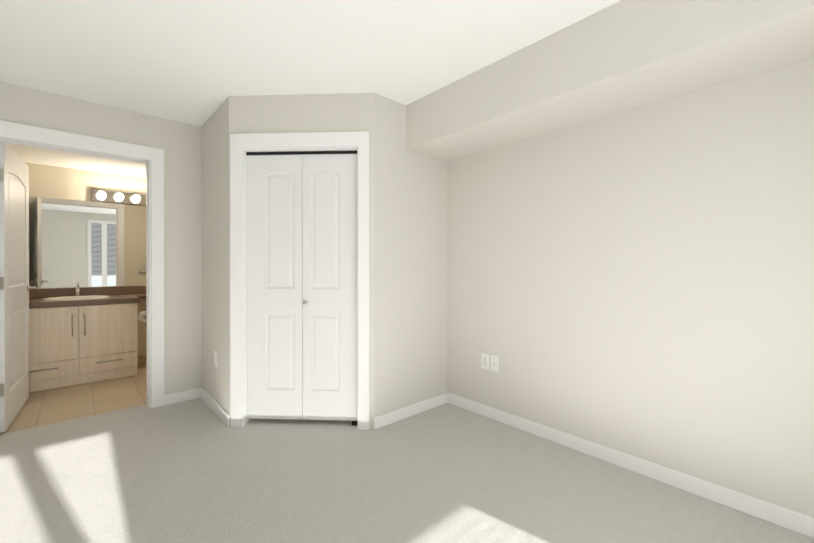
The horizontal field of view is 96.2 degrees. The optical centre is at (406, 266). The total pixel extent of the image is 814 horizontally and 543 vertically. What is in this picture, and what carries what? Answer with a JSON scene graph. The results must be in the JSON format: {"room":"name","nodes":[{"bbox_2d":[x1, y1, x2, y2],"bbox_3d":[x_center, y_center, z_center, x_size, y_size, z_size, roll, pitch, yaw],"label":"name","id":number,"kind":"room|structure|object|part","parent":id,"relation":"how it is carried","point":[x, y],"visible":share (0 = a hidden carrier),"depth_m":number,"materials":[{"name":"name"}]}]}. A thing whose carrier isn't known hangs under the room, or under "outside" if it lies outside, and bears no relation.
{"room":"empty bedroom","nodes":[
{"label":"empty bedroom","id":0,"kind":"room"},
{"bbox_2d":[0,363,146,434],"bbox_3d":[-2.438,1.216,4.109,3.134,0.076,1.750,0,0,-42],"label":"floor","id":1,"kind":"structure","parent":0,"point":[48,407],"depth_m":3.22,"materials":[{"name":"beige tile"}]},
{"bbox_2d":[29,303,146,392],"bbox_3d":[-3.396,0.782,3.857,1.105,0.784,0.593,0,0,-42],"label":"bathroom vanity","id":2,"kind":"object","parent":1,"relation":"on","point":[78,335],"depth_m":3.64,"materials":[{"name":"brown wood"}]},
{"bbox_2d":[29,295,140,306],"bbox_3d":[-3.447,0.353,3.822,1.006,0.074,0.577,0,0,-42],"label":"countertop","id":3,"kind":"structure","parent":2,"relation":"on","point":[50,300],"depth_m":3.74,"materials":[{"name":"brown stone"}]},
{"bbox_2d":[43,295,109,300],"bbox_3d":[-3.439,0.345,3.818,0.524,0.058,0.380,0,0,-42],"label":"sink","id":4,"kind":"object","parent":3,"relation":"in","point":[77,297],"depth_m":3.78,"materials":[{"name":"white ceramic"}]},
{"bbox_2d":[75,283,80,295],"bbox_3d":[-3.543,0.256,3.932,0.056,0.156,0.177,0,0,-42],"label":"faucet","id":5,"kind":"object","parent":3,"relation":"on","point":[77,290],"depth_m":3.96,"materials":[{"name":"silver metal"}]},
{"bbox_2d":[7,143,145,177],"bbox_3d":[-2.437,-1.218,4.101,3.134,0.283,1.754,0,0,-42],"label":"ceiling","id":6,"kind":"structure","parent":0,"point":[36,155],"depth_m":3.74,"materials":[{"name":"white paint"}]},
{"bbox_2d":[25,162,146,355],"bbox_3d":[-2.984,-0.044,4.711,3.134,2.433,0.120,0,0,-42],"label":"wall","id":7,"kind":"structure","parent":0,"point":[47,181],"depth_m":4.06,"materials":[{"name":"beige paint"}]},
{"bbox_2d":[29,196,145,287],"bbox_3d":[-3.259,-0.252,4.378,2.000,0.960,0.006,0,0,-42],"label":"bathroom mirror","id":8,"kind":"object","parent":7,"relation":"attached to","point":[72,243],"visible":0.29,"depth_m":4.08,"materials":[{"name":"clear glass"}]},
{"bbox_2d":[29,287,146,298],"bbox_3d":[-3.267,0.283,4.361,1.996,0.100,0.017,0,0,-42],"label":"backsplash","id":9,"kind":"structure","parent":7,"relation":"attached to","point":[33,293],"depth_m":4.09,"materials":[{"name":"brown stone"}]},
{"bbox_2d":[91,189,145,205],"bbox_3d":[-3.187,-0.805,4.416,0.950,0.135,0.045,0,0,-42],"label":"wall lamp","id":10,"kind":"object","parent":7,"relation":"attached to","point":[111,198],"visible":0.54,"depth_m":4.23,"materials":[{"name":"silver metal"}]},
{"bbox_2d":[138,354,146,363],"bbox_3d":[-2.572,1.123,4.997,1.904,0.104,0.010,0,0,-42],"label":"baseboard","id":11,"kind":"structure","parent":7,"relation":"attached to","point":[142,359],"depth_m":4.42,"materials":[{"name":"brown wood"}]},
{"bbox_2d":[0,81,201,394],"bbox_3d":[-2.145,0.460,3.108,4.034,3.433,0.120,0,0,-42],"label":"wall","id":12,"kind":"structure","parent":0,"point":[180,143],"depth_m":3.14,"materials":[{"name":"white paint"}]},
{"bbox_2d":[0,141,28,432],"bbox_3d":[-3.114,0.140,2.895,0.046,2.050,0.867,0,0,-38],"label":"bathroom door","id":13,"kind":"structure","parent":12,"relation":"in","point":[14,273],"depth_m":2.79,"materials":[{"name":"white paint"}]},
{"bbox_3d":[-2.852,0.112,2.557,0.043,1.600,0.011,0,0,-38],"label":"bathroom door hinges","id":14,"kind":"part","parent":13,"relation":"part of","materials":[{"name":"silver metal"}]},
{"bbox_2d":[0,120,164,407],"bbox_3d":[-2.501,0.094,2.789,1.070,2.165,0.160,0,0,-42],"label":"door frame","id":15,"kind":"structure","parent":12,"relation":"attached to","point":[35,134],"depth_m":3.04,"materials":[{"name":"white paint"}]},
{"bbox_2d":[202,97,228,413],"bbox_3d":[-1.544,-0.040,3.027,0.100,2.433,0.802,0,0,-42],"label":"wall","id":16,"kind":"structure","parent":0,"point":[215,238],"depth_m":2.94,"materials":[{"name":"white paint"}]},
{"bbox_2d":[197,388,228,425],"bbox_3d":[-1.583,1.134,2.991,0.013,0.085,0.807,0,0,-42],"label":"baseboard","id":17,"kind":"structure","parent":16,"relation":"attached to","point":[222,414],"depth_m":2.97,"materials":[{"name":"white paint"}]},
{"bbox_2d":[214,351,216,366],"bbox_3d":[-1.548,0.747,2.952,0.010,0.118,0.072,0,0,-42],"label":"outlet","id":18,"kind":"object","parent":16,"relation":"attached to","point":[215,358],"visible":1,"depth_m":2.95,"materials":[{"name":"white plastic"}]},
{"bbox_2d":[229,93,373,428],"bbox_3d":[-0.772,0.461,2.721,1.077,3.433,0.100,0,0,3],"label":"wall","id":19,"kind":"structure","parent":0,"point":[345,112],"depth_m":2.66,"materials":[{"name":"white paint"}]},
{"bbox_2d":[247,155,302,419],"bbox_3d":[-0.991,0.147,2.750,0.420,1.990,0.034,0,0,3],"label":"closet door leaf","id":20,"kind":"structure","parent":19,"relation":"in","point":[274,303],"depth_m":2.73,"materials":[{"name":"white paint"}]},
{"bbox_2d":[230,131,369,429],"bbox_3d":[-0.780,0.154,2.731,0.870,2.045,0.120,0,0,3],"label":"door frame","id":21,"kind":"structure","parent":19,"relation":"attached to","point":[245,420],"depth_m":2.69,"materials":[{"name":"white paint"}]},
{"bbox_2d":[246,150,356,154],"bbox_3d":[-0.780,-0.845,2.736,0.846,0.022,0.045,0,0,3],"label":"door track","id":22,"kind":"object","parent":19,"relation":"attached to","point":[301,152],"visible":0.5,"depth_m":2.71,"materials":[{"name":"grey metal"}]},
{"bbox_2d":[302,154,356,420],"bbox_3d":[-0.568,0.147,2.730,0.420,1.990,0.034,0,0,3],"label":"closet door leaf","id":23,"kind":"structure","parent":19,"relation":"in","point":[329,253],"depth_m":2.72,"materials":[{"name":"white paint"}]},
{"bbox_2d":[0,0,620,126],"bbox_3d":[-0.667,-1.303,1.462,4.034,0.100,4.536,0,0,-42],"label":"ceiling","id":24,"kind":"structure","parent":0,"point":[196,62],"depth_m":2.07,"materials":[{"name":"white paint"}]},
{"bbox_2d":[406,0,813,160],"bbox_3d":[1.086,-1.083,1.992,0.479,0.343,2.736,0,0,-42],"label":"beam","id":25,"kind":"structure","parent":24,"relation":"attached to","point":[621,56],"depth_m":1.83,"materials":[{"name":"white paint"}]},
{"bbox_2d":[0,398,813,542],"bbox_3d":[-0.669,1.220,1.470,4.034,0.080,4.540,0,0,-42],"label":"floor carpet","id":26,"kind":"object","parent":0,"point":[197,470],"depth_m":1.95,"materials":[{"name":"grey carpet"}]},
{"bbox_2d":[374,93,446,416],"bbox_3d":[0.023,-0.040,2.945,0.788,2.433,0.100,0,0,-42],"label":"wall","id":27,"kind":"structure","parent":0,"point":[410,277],"depth_m":2.85,"materials":[{"name":"white paint"}]},
{"bbox_2d":[374,392,448,428],"bbox_3d":[0.053,1.134,2.899,0.779,0.085,0.013,0,0,-42],"label":"baseboard","id":28,"kind":"structure","parent":27,"relation":"attached to","point":[380,421],"depth_m":2.86,"materials":[{"name":"white paint"}]},
{"bbox_2d":[447,57,813,517],"bbox_3d":[0.200,-0.041,3.427,0.120,2.433,6.290,0,0,-42],"label":"wall","id":29,"kind":"structure","parent":0,"point":[637,282],"depth_m":2.01,"materials":[{"name":"white paint"}]},
{"bbox_2d":[481,353,488,369],"bbox_3d":[0.614,0.747,2.873,0.009,0.118,0.072,0,0,-42],"label":"electrical outlet","id":30,"kind":"object","parent":29,"relation":"attached to","point":[484,361],"visible":1,"depth_m":2.87,"materials":[{"name":"white plastic"}]},
{"bbox_2d":[491,355,498,371],"bbox_3d":[0.672,0.747,2.807,0.010,0.118,0.072,0,0,-42],"label":"electrical outlet","id":31,"kind":"object","parent":29,"relation":"attached to","point":[495,363],"visible":1,"depth_m":2.80,"materials":[{"name":"white plastic"}]},
{"bbox_2d":[449,393,813,537],"bbox_3d":[1.249,1.136,2.164,0.013,0.085,2.706,0,0,-42],"label":"baseboard","id":32,"kind":"structure","parent":29,"relation":"attached to","point":[803,524],"depth_m":2.00,"materials":[{"name":"white paint"}]},
{"bbox_3d":[-3.161,-0.804,4.392,0.841,0.056,0.025,0,0,-42],"label":"socket","id":33,"kind":"object","parent":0,"visible":0},
{"bbox_2d":[97,191,105,198],"bbox_3d":[-3.421,-0.803,4.094,0.081,0.082,0.081,0,0,39],"label":"bulb","id":34,"kind":"object","parent":33,"relation":"attached to","point":[100,194],"depth_m":4.07,"materials":[{"name":"white glass"}]},
{"bbox_2d":[115,193,123,199],"bbox_3d":[-3.304,-0.804,4.199,0.081,0.082,0.081,0,0,39],"label":"bulb","id":35,"kind":"object","parent":33,"relation":"attached to","point":[118,196],"depth_m":4.17,"materials":[{"name":"white glass"}]},
{"bbox_2d":[132,195,140,201],"bbox_3d":[-3.188,-0.804,4.303,0.081,0.082,0.081,0,0,39],"label":"bulb","id":36,"kind":"object","parent":33,"relation":"attached to","point":[136,198],"depth_m":4.28,"materials":[{"name":"white glass"}]}
]}

